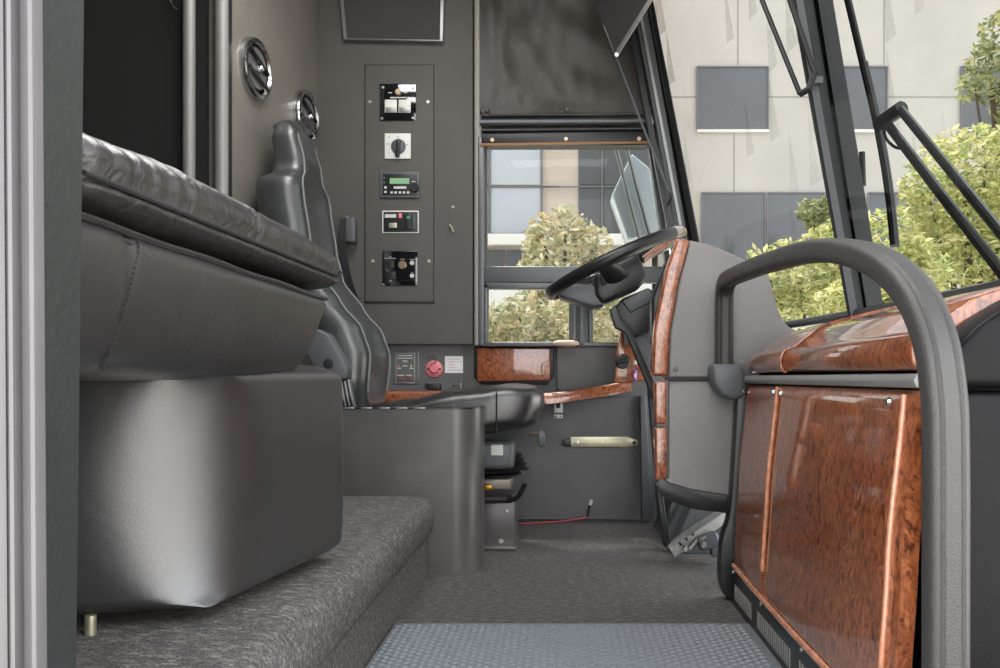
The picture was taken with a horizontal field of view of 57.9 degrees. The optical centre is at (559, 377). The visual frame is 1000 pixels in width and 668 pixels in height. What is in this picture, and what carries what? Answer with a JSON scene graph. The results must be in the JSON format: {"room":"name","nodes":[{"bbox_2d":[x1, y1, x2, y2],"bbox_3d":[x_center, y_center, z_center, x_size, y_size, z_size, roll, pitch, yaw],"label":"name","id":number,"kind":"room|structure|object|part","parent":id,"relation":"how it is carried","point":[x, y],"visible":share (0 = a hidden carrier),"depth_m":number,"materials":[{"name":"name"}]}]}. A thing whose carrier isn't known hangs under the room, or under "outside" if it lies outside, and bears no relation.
{"room":"bus interior","nodes":[
{"label":"bus interior","id":0,"kind":"room"},
{"bbox_2d":[42,0,83,667],"bbox_3d":[-1.030,-0.450,0.674,1.340,2.720,0.071,0,0,0],"label":"door frame","id":1,"kind":"structure","parent":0,"point":[63,20],"depth_m":0.68,"materials":[{"name":"paint"}]},
{"bbox_2d":[0,0,46,667],"bbox_3d":[-0.381,-0.450,0.601,0.081,2.720,0.013,0,0,0],"label":"door","id":2,"kind":"structure","parent":1,"relation":"in","point":[23,591],"depth_m":0.60,"materials":[{"name":"metal"}]},
{"bbox_2d":[82,0,231,196],"bbox_3d":[-1.400,-0.600,3.000,0.600,2.420,0.040,0,0,0],"label":"window","id":3,"kind":"structure","parent":0,"point":[132,50],"depth_m":2.98,"materials":[{"name":"black glass"}]},
{"bbox_2d":[182,0,195,178],"bbox_3d":[-1.214,-0.720,2.945,0.040,2.180,0.040,0,0,0],"label":"trim","id":4,"kind":"structure","parent":3,"relation":"attached to","point":[188,6],"depth_m":2.93,"materials":[{"name":"silver metal"}]},
{"bbox_2d":[209,0,317,365],"bbox_3d":[-1.082,-0.600,3.400,0.050,2.420,0.872,0,0,7],"label":"wall","id":5,"kind":"structure","parent":0,"point":[287,29],"depth_m":3.28,"materials":[{"name":"plastic"}]},
{"bbox_2d":[214,0,227,195],"bbox_3d":[-1.108,-0.720,2.945,0.043,2.180,0.043,0,0,0],"label":"trim","id":6,"kind":"structure","parent":5,"relation":"attached to","point":[220,6],"depth_m":2.93,"materials":[{"name":"silver metal"}]},
{"bbox_2d":[239,36,271,100],"bbox_3d":[-1.064,-1.092,3.177,0.042,0.216,0.216,0,0,7],"label":"air vent","id":7,"kind":"object","parent":5,"relation":"in","point":[255,68],"visible":1,"depth_m":3.15,"materials":[{"name":"silver metal"}]},
{"bbox_3d":[-1.057,-1.092,3.177,0.028,0.028,0.027,0,0,0],"label":"knob","id":8,"kind":"part","parent":7,"relation":"part of","materials":[{"name":"silver metal"}]},
{"bbox_2d":[293,89,318,142],"bbox_3d":[-1.010,-1.050,3.617,0.042,0.216,0.216,0,0,7],"label":"air vent","id":9,"kind":"object","parent":5,"relation":"in","point":[305,110],"visible":0.88,"depth_m":3.60,"materials":[{"name":"silver metal"}]},
{"bbox_3d":[-1.003,-1.050,3.617,0.028,0.028,0.027,0,0,0],"label":"knob","id":10,"kind":"part","parent":9,"relation":"part of","materials":[{"name":"silver metal"}]},
{"bbox_2d":[318,0,473,344],"bbox_3d":[-0.706,-0.975,3.790,0.684,1.670,0.055,0,0,0],"label":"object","id":11,"kind":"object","parent":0,"point":[449,320],"depth_m":3.76,"materials":[{"name":"plastic"}]},
{"bbox_2d":[339,216,360,302],"bbox_3d":[-0.867,-0.485,3.732,0.086,0.369,0.060,0,0,0],"label":"belt","id":12,"kind":"object","parent":11,"relation":"attached to","point":[348,226],"visible":0.92,"depth_m":3.71,"materials":[{"name":"black fabric"}]},
{"bbox_2d":[340,0,444,43],"bbox_3d":[-0.702,-1.551,3.744,0.451,0.309,0.034,0,0,0],"label":"mirror","id":13,"kind":"object","parent":11,"relation":"attached to","point":[387,21],"visible":1,"depth_m":3.73,"materials":[{"name":"glass"}]},
{"bbox_2d":[364,64,433,302],"bbox_3d":[-0.671,-0.811,3.756,0.293,0.998,0.010,0,0,0],"label":"access panel","id":14,"kind":"object","parent":11,"relation":"attached to","point":[421,130],"visible":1,"depth_m":3.75,"materials":[{"name":"plastic"}]},
{"bbox_2d":[380,84,415,120],"bbox_3d":[-0.676,-1.150,3.747,0.152,0.155,0.017,0,0,0],"label":"switch plate","id":15,"kind":"object","parent":14,"relation":"attached to","point":[397,101],"visible":1,"depth_m":3.75,"materials":[{"name":"black plastic"}]},
{"bbox_2d":[385,100,396,112],"bbox_3d":[-0.704,-1.131,3.748,0.050,0.054,0.006,0,0,0],"label":"rocker switch","id":16,"kind":"object","parent":15,"relation":"attached to","point":[390,105],"depth_m":3.74,"materials":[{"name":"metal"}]},
{"bbox_3d":[-0.674,-1.190,3.744,0.027,0.027,0.012,0,0,0],"label":"knob","id":17,"kind":"part","parent":15,"relation":"part of","materials":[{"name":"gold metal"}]},
{"bbox_2d":[399,100,410,112],"bbox_3d":[-0.647,-1.131,3.748,0.050,0.054,0.006,0,0,0],"label":"rocker switch","id":18,"kind":"object","parent":15,"relation":"attached to","point":[404,105],"depth_m":3.74,"materials":[{"name":"metal"}]},
{"bbox_2d":[385,133,410,158],"bbox_3d":[-0.676,-0.966,3.741,0.108,0.106,0.028,0,0,0],"label":"switch","id":19,"kind":"object","parent":14,"relation":"attached to","point":[397,145],"visible":1,"depth_m":3.75,"materials":[{"name":"white plastic"}]},
{"bbox_2d":[382,251,417,285],"bbox_3d":[-0.666,-0.457,3.748,0.149,0.144,0.015,0,0,0],"label":"outlet plate","id":20,"kind":"object","parent":14,"relation":"attached to","point":[399,268],"visible":1,"depth_m":3.75,"materials":[{"name":"black plastic"}]},
{"bbox_2d":[386,272,394,278],"bbox_3d":[-0.704,-0.427,3.748,0.038,0.029,0.004,0,0,0],"label":"socket","id":21,"kind":"object","parent":20,"relation":"attached to","point":[389,275],"depth_m":3.75,"materials":[{"name":"black plastic"}]},
{"bbox_2d":[387,260,393,267],"bbox_3d":[-0.707,-0.473,3.748,0.029,0.033,0.004,0,0,0],"label":"socket","id":22,"kind":"object","parent":20,"relation":"attached to","point":[390,263],"depth_m":3.75,"materials":[{"name":"black plastic"}]},
{"bbox_2d":[398,261,406,268],"bbox_3d":[-0.657,-0.471,3.747,0.036,0.036,0.008,0,0,0],"label":"socket","id":23,"kind":"object","parent":20,"relation":"attached to","point":[401,264],"depth_m":3.74,"materials":[{"name":"beige metal"}]},
{"bbox_2d":[380,171,419,197],"bbox_3d":[-0.668,-0.805,3.740,0.167,0.111,0.030,0,0,0],"label":"radio","id":24,"kind":"object","parent":14,"relation":"attached to","point":[393,184],"visible":1,"depth_m":3.74,"materials":[{"name":"grey plastic"}]},
{"bbox_3d":[-0.605,-0.789,3.732,0.038,0.038,0.014,0,0,0],"label":"knob","id":25,"kind":"part","parent":24,"relation":"part of","materials":[{"name":"black plastic"}]},
{"bbox_2d":[382,211,418,232],"bbox_3d":[-0.665,-0.651,3.746,0.152,0.094,0.019,0,0,0],"label":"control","id":26,"kind":"object","parent":14,"relation":"attached to","point":[392,221],"visible":1,"depth_m":3.75,"materials":[{"name":"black plastic"}]},
{"bbox_2d":[389,223,396,227],"bbox_3d":[-0.696,-0.635,3.747,0.033,0.021,0.006,0,0,0],"label":"rocker switch","id":27,"kind":"object","parent":26,"relation":"attached to","point":[391,225],"depth_m":3.74,"materials":[{"name":"plastic"}]},
{"bbox_2d":[404,214,410,229],"bbox_3d":[-0.633,-0.651,3.744,0.029,0.065,0.012,0,0,0],"label":"rocker switch","id":28,"kind":"object","parent":26,"relation":"attached to","point":[407,217],"depth_m":3.74,"materials":[{"name":"black plastic"}]},
{"bbox_3d":[-0.607,-0.652,3.747,0.008,0.062,0.006,0,0,0],"label":"rail","id":29,"kind":"part","parent":26,"relation":"part of","materials":[{"name":"grey plastic"}]},
{"bbox_2d":[385,116,667,521],"bbox_3d":[-0.170,-0.600,3.848,1.740,2.420,0.085,0,0,0],"label":"wall","id":30,"kind":"structure","parent":0,"point":[447,380],"depth_m":3.81,"materials":[{"name":"plastic"}]},
{"bbox_2d":[393,351,418,384],"bbox_3d":[-0.652,-0.042,3.806,0.111,0.140,0.008,0,0,0],"label":"plate","id":31,"kind":"object","parent":30,"relation":"attached to","point":[405,363],"visible":1,"depth_m":3.81,"materials":[{"name":"plastic"}]},
{"bbox_2d":[425,383,440,389],"bbox_3d":[-0.528,0.037,3.740,0.065,0.029,0.050,0,0,0],"label":"block","id":32,"kind":"object","parent":30,"relation":"attached to","point":[427,386],"visible":0.95,"depth_m":3.71,"materials":[{"name":"black plastic"}]},
{"bbox_2d":[425,355,442,376],"bbox_3d":[-0.533,-0.050,3.798,0.072,0.092,0.024,0,0,0],"label":"button","id":33,"kind":"object","parent":30,"relation":"attached to","point":[434,368],"visible":1,"depth_m":3.80,"materials":[{"name":"red plastic"}]},
{"bbox_2d":[445,356,462,372],"bbox_3d":[-0.447,-0.057,3.809,0.080,0.071,0.001,0,0,0],"label":"paper notice","id":34,"kind":"object","parent":30,"relation":"attached to","point":[453,364],"visible":1,"depth_m":3.81,"materials":[{"name":"white paper"}]},
{"bbox_2d":[474,0,481,344],"bbox_3d":[-0.344,-0.989,3.780,0.032,1.701,0.032,0,0,0],"label":"trim","id":35,"kind":"structure","parent":30,"relation":"attached to","point":[477,128],"depth_m":3.77,"materials":[{"name":"grey metal"}]},
{"bbox_2d":[385,380,631,403],"bbox_3d":[-0.219,0.055,3.713,1.026,0.101,0.194,0,0,0],"label":"ledge","id":36,"kind":"object","parent":30,"relation":"attached to","point":[557,396],"visible":0.44,"depth_m":3.66,"materials":[{"name":"brown wood"}]},
{"bbox_2d":[449,383,461,389],"bbox_3d":[-0.428,0.037,3.740,0.058,0.033,0.050,0,0,0],"label":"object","id":37,"kind":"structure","parent":36,"relation":"on","point":[460,384],"depth_m":3.73,"materials":[{"name":"grey metal"}]},
{"bbox_2d":[614,332,643,382],"bbox_3d":[0.287,-0.098,3.694,0.130,0.237,0.092,0,0,0],"label":"panel","id":38,"kind":"object","parent":36,"relation":"on","point":[624,356],"visible":0.68,"depth_m":3.70,"materials":[{"name":"brown wood"}]},
{"bbox_3d":[0.257,-0.068,3.690,0.062,0.062,0.020,0,0,0],"label":"knob","id":39,"kind":"part","parent":38,"relation":"part of","materials":[{"name":"black plastic"}]},
{"bbox_2d":[633,360,636,380],"bbox_3d":[0.305,-0.030,3.671,0.021,0.086,0.028,0,0,0],"label":"key fob","id":40,"kind":"object","parent":38,"relation":"hanging from","point":[634,361],"visible":0.97,"depth_m":3.66,"materials":[{"name":"purple plastic"}]},
{"bbox_2d":[474,347,553,384],"bbox_3d":[-0.195,-0.052,3.795,0.339,0.159,0.030,0,0,0],"label":"compartment","id":41,"kind":"object","parent":30,"relation":"attached to","point":[492,365],"visible":0.98,"depth_m":3.78,"materials":[{"name":"brown wood"}]},
{"bbox_2d":[484,396,641,519],"bbox_3d":[0.006,0.337,3.793,0.703,0.522,0.031,0,0,0],"label":"panel","id":42,"kind":"object","parent":30,"relation":"attached to","point":[561,480],"depth_m":3.79,"materials":[{"name":"plastic"}]},
{"bbox_3d":[-0.007,0.137,3.784,0.037,0.064,0.012,0,0,0],"label":"latch bracket","id":43,"kind":"part","parent":42,"relation":"part of","materials":[{"name":"silver metal"}]},
{"bbox_2d":[563,437,637,447],"bbox_3d":[0.170,0.270,3.784,0.318,0.046,0.012,0,0,0],"label":"door handle","id":44,"kind":"object","parent":42,"relation":"attached to","point":[621,442],"visible":1,"depth_m":3.78,"materials":[{"name":"metal"}]},
{"bbox_2d":[478,136,661,346],"bbox_3d":[0.060,-0.573,3.789,0.802,0.884,0.102,0,0,0],"label":"window","id":45,"kind":"structure","parent":30,"relation":"in","point":[489,277],"depth_m":3.75,"materials":[{"name":"grey metal"}]},
{"bbox_2d":[553,340,578,346],"bbox_3d":[0.025,-0.143,3.740,0.110,0.028,0.060,0,0,0],"label":"cleaning cloth","id":46,"kind":"object","parent":45,"relation":"on","point":[560,343],"visible":1,"depth_m":3.72,"materials":[{"name":"beige fabric"}]},
{"bbox_2d":[480,116,653,145],"bbox_3d":[0.037,-1.025,3.741,0.740,0.118,0.042,0,0,0],"label":"roller shade","id":47,"kind":"object","parent":45,"relation":"attached to","point":[553,135],"visible":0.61,"depth_m":3.74,"materials":[{"name":"grey metal"}]},
{"bbox_2d":[556,347,616,390],"bbox_3d":[0.121,-0.039,3.785,0.276,0.194,0.050,0,0,0],"label":"block","id":48,"kind":"object","parent":30,"relation":"attached to","point":[576,367],"visible":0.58,"depth_m":3.76,"materials":[{"name":"plastic"}]},
{"bbox_2d":[639,396,651,519],"bbox_3d":[0.357,0.332,3.775,0.050,0.515,0.070,0,0,0],"label":"trim","id":49,"kind":"structure","parent":30,"relation":"attached to","point":[646,514],"depth_m":3.74,"materials":[{"name":"grey plastic"}]},
{"bbox_2d":[630,0,999,667],"bbox_3d":[0.607,-0.610,2.350,0.631,2.440,2.934,0,0,-5],"label":"window","id":50,"kind":"structure","parent":30,"relation":"in","point":[909,91],"depth_m":2.28,"materials":[{"name":"clear glass"}]},
{"bbox_2d":[667,190,671,205],"bbox_3d":[0.442,-0.730,3.617,0.024,0.065,0.046,0,0,0],"label":"cleat","id":51,"kind":"object","parent":50,"relation":"attached to","point":[669,202],"visible":1,"depth_m":3.61,"materials":[{"name":"black plastic"}]},
{"bbox_2d":[603,25,670,192],"bbox_3d":[0.316,-1.052,3.543,0.308,0.644,0.045,0,0,-24],"label":"shade cord","id":52,"kind":"object","parent":51,"relation":"attached to","point":[613,50],"visible":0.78,"depth_m":3.53,"materials":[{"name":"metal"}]},
{"bbox_2d":[759,0,822,96],"bbox_3d":[0.631,-0.973,2.532,0.212,0.388,0.059,0,0,29],"label":"bracket","id":53,"kind":"object","parent":50,"relation":"attached to","point":[814,80],"visible":1,"depth_m":2.50,"materials":[{"name":"black metal"}]},
{"bbox_3d":[0.608,-0.977,2.547,0.164,0.381,0.022,0,0,42],"label":"rod","id":54,"kind":"part","parent":53,"relation":"part of","materials":[{"name":"black metal"}]},
{"bbox_3d":[0.664,-0.985,2.509,0.107,0.293,0.024,0,0,19],"label":"rod","id":55,"kind":"part","parent":53,"relation":"part of","materials":[{"name":"black metal"}]},
{"bbox_3d":[0.714,-0.825,2.500,0.028,0.022,0.030,0,0,0],"label":"foot plate","id":56,"kind":"part","parent":53,"relation":"part of","materials":[{"name":"grey metal"}]},
{"bbox_3d":[0.456,0.163,1.769,0.092,0.895,1.481,0,0,0],"label":"grab rail","id":57,"kind":"part","parent":50,"relation":"part of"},
{"bbox_3d":[0.784,-0.180,2.308,0.194,0.032,2.820,0,0,-5],"label":"frame","id":58,"kind":"part","parent":50,"relation":"part of","materials":[{"name":"black plastic"}]},
{"bbox_2d":[365,522,746,667],"bbox_3d":[-0.250,0.660,2.100,2.900,0.100,3.500,0,0,0],"label":"floor","id":59,"kind":"structure","parent":0,"point":[562,572],"depth_m":2.65,"materials":[{"name":"carpet"}]},
{"bbox_2d":[76,496,433,667],"bbox_3d":[-1.030,0.487,1.755,1.280,0.246,2.070,0,0,0],"label":"carpeted step","id":60,"kind":"structure","parent":59,"relation":"on","point":[337,607],"depth_m":1.53,"materials":[{"name":"carpet"}]},
{"bbox_2d":[77,132,343,635],"bbox_3d":[-0.756,0.038,1.354,0.647,0.659,1.128,0,0,0],"label":"passenger seat","id":61,"kind":"object","parent":60,"relation":"on","point":[211,462],"visible":0.79,"depth_m":1.30,"materials":[{"name":"black leather"}]},
{"bbox_2d":[79,221,324,380],"bbox_3d":[-0.766,-0.084,1.289,0.628,0.176,0.978,0,0,0],"label":"cushion","id":62,"kind":"object","parent":61,"relation":"on","point":[160,300],"depth_m":1.12,"materials":[{"name":"black leather"}]},
{"bbox_2d":[256,120,544,550],"bbox_3d":[-0.556,-0.158,3.236,1.010,1.535,0.538,0,0,0],"label":"seat","id":63,"kind":"object","parent":59,"relation":"on","point":[347,343],"visible":0.7,"depth_m":3.11,"materials":[{"name":"leather"}]},
{"bbox_3d":[-0.860,-0.407,3.275,0.402,1.035,0.460,0,0,0],"label":"backrest","id":64,"kind":"part","parent":63,"relation":"part of","materials":[{"name":"leather"}]},
{"bbox_2d":[378,383,544,433],"bbox_3d":[-0.355,0.113,3.275,0.596,0.190,0.460,0,0,0],"label":"seat cushion","id":65,"kind":"object","parent":63,"relation":"on","point":[509,406],"depth_m":3.06,"materials":[{"name":"black leather"}]},
{"bbox_3d":[-0.270,0.378,3.300,0.190,0.040,0.200,0,0,0],"label":"slide rail","id":66,"kind":"part","parent":63,"relation":"part of","materials":[{"name":"silver metal"}]},
{"bbox_3d":[-0.260,0.602,3.300,0.210,0.016,0.250,0,0,0],"label":"plate","id":67,"kind":"part","parent":63,"relation":"part of","materials":[{"name":"paint"}]},
{"bbox_3d":[-0.149,0.398,3.144,0.076,0.073,0.020,0,0,26],"label":"adjust lever","id":68,"kind":"part","parent":63,"relation":"part of","materials":[{"name":"black plastic"}]},
{"bbox_2d":[343,406,483,574],"bbox_3d":[-0.670,0.350,2.884,0.840,0.520,0.193,0,0,0],"label":"partition panel","id":69,"kind":"object","parent":59,"relation":"on","point":[436,454],"visible":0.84,"depth_m":2.79,"materials":[{"name":"paint"}]},
{"bbox_2d":[518,500,592,524],"bbox_3d":[-0.054,0.559,3.736,0.392,0.100,0.015,0,0,-10],"label":"cable","id":70,"kind":"object","parent":59,"relation":"on","point":[590,501],"visible":0.91,"depth_m":3.75,"materials":[{"name":"red metal"}]},
{"bbox_2d":[366,623,782,667],"bbox_3d":[0.029,0.604,1.680,0.871,0.012,1.060,0,0,0],"label":"rubber mat","id":71,"kind":"object","parent":59,"relation":"on","point":[407,645],"visible":1,"depth_m":2.02,"materials":[{"name":"grey rubber"}]},
{"bbox_2d":[653,498,721,553],"bbox_3d":[0.610,0.386,3.420,0.454,0.448,0.600,0,0,0],"label":"board","id":72,"kind":"object","parent":59,"relation":"on","point":[680,518],"visible":0.2,"depth_m":3.18,"materials":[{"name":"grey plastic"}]},
{"bbox_2d":[609,288,654,397],"bbox_3d":[0.275,-0.123,3.380,0.188,0.423,0.160,0,0,0],"label":"column","id":73,"kind":"structure","parent":72,"relation":"attached to","point":[630,316],"depth_m":3.33,"materials":[{"name":"black plastic"}]},
{"bbox_2d":[545,225,686,309],"bbox_3d":[0.210,-0.416,3.400,0.535,0.305,0.583,0,0,0],"label":"steering wheel","id":74,"kind":"object","parent":73,"relation":"attached to","point":[616,274],"visible":0.98,"depth_m":3.31,"materials":[{"name":"black plastic"}]},
{"bbox_2d":[647,388,658,522],"bbox_3d":[0.375,0.296,3.530,0.066,0.544,0.060,0,0,0],"label":"trim","id":75,"kind":"structure","parent":72,"relation":"attached to","point":[653,424],"depth_m":3.50,"materials":[{"name":"black plastic"}]},
{"bbox_2d":[668,511,725,556],"bbox_3d":[0.462,0.505,2.951,0.212,0.158,0.202,0,0,0],"label":"accelerator pedal","id":76,"kind":"object","parent":59,"relation":"on","point":[703,534],"visible":0.91,"depth_m":2.93,"materials":[{"name":"metal"}]},
{"bbox_2d":[650,239,795,600],"bbox_3d":[0.529,0.115,2.763,0.542,1.010,0.615,0,0,0],"label":"console","id":77,"kind":"object","parent":59,"relation":"on","point":[705,428],"depth_m":2.52,"materials":[{"name":"black plastic"}]},
{"bbox_3d":[0.343,0.467,3.015,0.046,0.187,0.070,0,0,0],"label":"support leg","id":78,"kind":"part","parent":77,"relation":"part of","materials":[{"name":"grey metal"}]},
{"bbox_3d":[0.487,0.311,2.482,0.102,0.618,0.055,0,0,0],"label":"black post","id":79,"kind":"part","parent":77,"relation":"part of","materials":[{"name":"black plastic"}]},
{"bbox_2d":[731,286,999,667],"bbox_3d":[0.659,0.217,1.725,0.438,0.785,1.462,0,0,0],"label":"base cabinet","id":80,"kind":"object","parent":59,"relation":"on","point":[826,569],"visible":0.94,"depth_m":1.58,"materials":[{"name":"brown wood"}]},
{"bbox_3d":[0.497,0.263,2.243,0.070,0.489,0.374,0,0,0],"label":"burl panel","id":81,"kind":"part","parent":80,"relation":"part of","materials":[{"name":"brown wood"}]},
{"bbox_3d":[0.471,0.560,1.715,0.012,0.098,1.430,0,0,0],"label":"kick plate","id":82,"kind":"part","parent":80,"relation":"part of","materials":[{"name":"black plastic"}]},
{"bbox_3d":[0.685,-0.093,2.227,0.386,0.164,0.446,0,0,0],"label":"burl lid","id":83,"kind":"part","parent":80,"relation":"part of","materials":[{"name":"brown wood"}]},
{"bbox_3d":[0.496,0.262,1.659,0.071,0.487,0.770,0,0,0],"label":"burl door","id":84,"kind":"part","parent":80,"relation":"part of","materials":[{"name":"brown wood"}]},
{"bbox_3d":[0.676,-0.093,1.629,0.368,0.164,0.734,0,0,0],"label":"burl lid","id":85,"kind":"part","parent":80,"relation":"part of","materials":[{"name":"brown wood"}]},
{"bbox_2d":[921,300,999,667],"bbox_3d":[0.850,0.335,1.212,0.700,1.049,0.093,0,0,0],"label":"panel","id":86,"kind":"object","parent":80,"relation":"attached to","point":[979,334],"visible":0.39,"depth_m":1.17,"materials":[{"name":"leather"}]},
{"label":"outside","id":87,"kind":"structure","parent":0,"visible":0},
{"bbox_2d":[610,150,658,243],"bbox_3d":[0.368,-0.878,4.380,0.235,0.451,0.239,0,0,0],"label":"mirror","id":88,"kind":"object","parent":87,"point":[632,202],"visible":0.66,"depth_m":4.30,"materials":[{"name":"mirror glass"},{"name":"black plastic"}]},
{"bbox_3d":[0.323,-0.873,4.270,0.131,0.441,0.018,0,0,0],"label":"bracket arm","id":89,"kind":"part","parent":88,"relation":"part of","materials":[{"name":"metal"}]},
{"bbox_3d":[0.370,-0.887,4.270,0.131,0.432,0.018,0,0,0],"label":"bracket arm","id":90,"kind":"part","parent":88,"relation":"part of","materials":[{"name":"metal"}]},
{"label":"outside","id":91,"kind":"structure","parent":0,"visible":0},
{"bbox_3d":[0.000,1.760,20.000,120.000,0.100,80.000,0,0,0],"label":"ground","id":92,"kind":"structure","parent":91,"visible":0},
{"bbox_2d":[489,290,568,341],"bbox_3d":[-0.418,0.345,10.501,1.463,2.739,1.030,0,0,0],"label":"magnolia tree","id":93,"kind":"object","parent":92,"relation":"on","point":[541,328],"visible":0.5,"depth_m":10.28,"materials":[{"name":"green plant"}]},
{"bbox_2d":[488,150,651,340],"bbox_3d":[-1.173,-4.890,27.325,7.253,13.300,7.350,0,0,0],"label":"glass building","id":94,"kind":"structure","parent":92,"relation":"on","point":[522,184],"depth_m":23.94,"materials":[{"name":"white glass"}]},
{"bbox_2d":[516,204,629,341],"bbox_3d":[0.219,-0.314,12.001,1.764,4.056,1.753,0,0,0],"label":"magnolia tree","id":95,"kind":"object","parent":92,"relation":"on","point":[535,241],"visible":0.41,"depth_m":11.78,"materials":[{"name":"green plant"}]},
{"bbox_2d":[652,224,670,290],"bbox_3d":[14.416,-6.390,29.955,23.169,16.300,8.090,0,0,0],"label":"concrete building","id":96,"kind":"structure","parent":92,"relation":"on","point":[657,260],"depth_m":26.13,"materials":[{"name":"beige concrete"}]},
{"bbox_3d":[-0.200,-1.840,2.200,3.000,0.060,3.300,0,0,0],"label":"ceiling","id":97,"kind":"structure","parent":0,"visible":0},
{"bbox_2d":[480,0,651,115],"bbox_3d":[0.027,-1.453,3.729,0.718,0.735,0.044,0,0,-1],"label":"window shade","id":98,"kind":"object","parent":97,"relation":"hanging from","point":[538,57],"visible":0.88,"depth_m":3.73,"materials":[{"name":"black fabric"}]},
{"bbox_2d":[593,0,652,56],"bbox_3d":[0.212,-1.448,3.301,0.061,0.558,0.603,0,0,-40],"label":"sun visor","id":99,"kind":"object","parent":97,"relation":"hanging from","point":[620,18],"visible":1,"depth_m":3.29,"materials":[{"name":"black plastic"}]}
]}

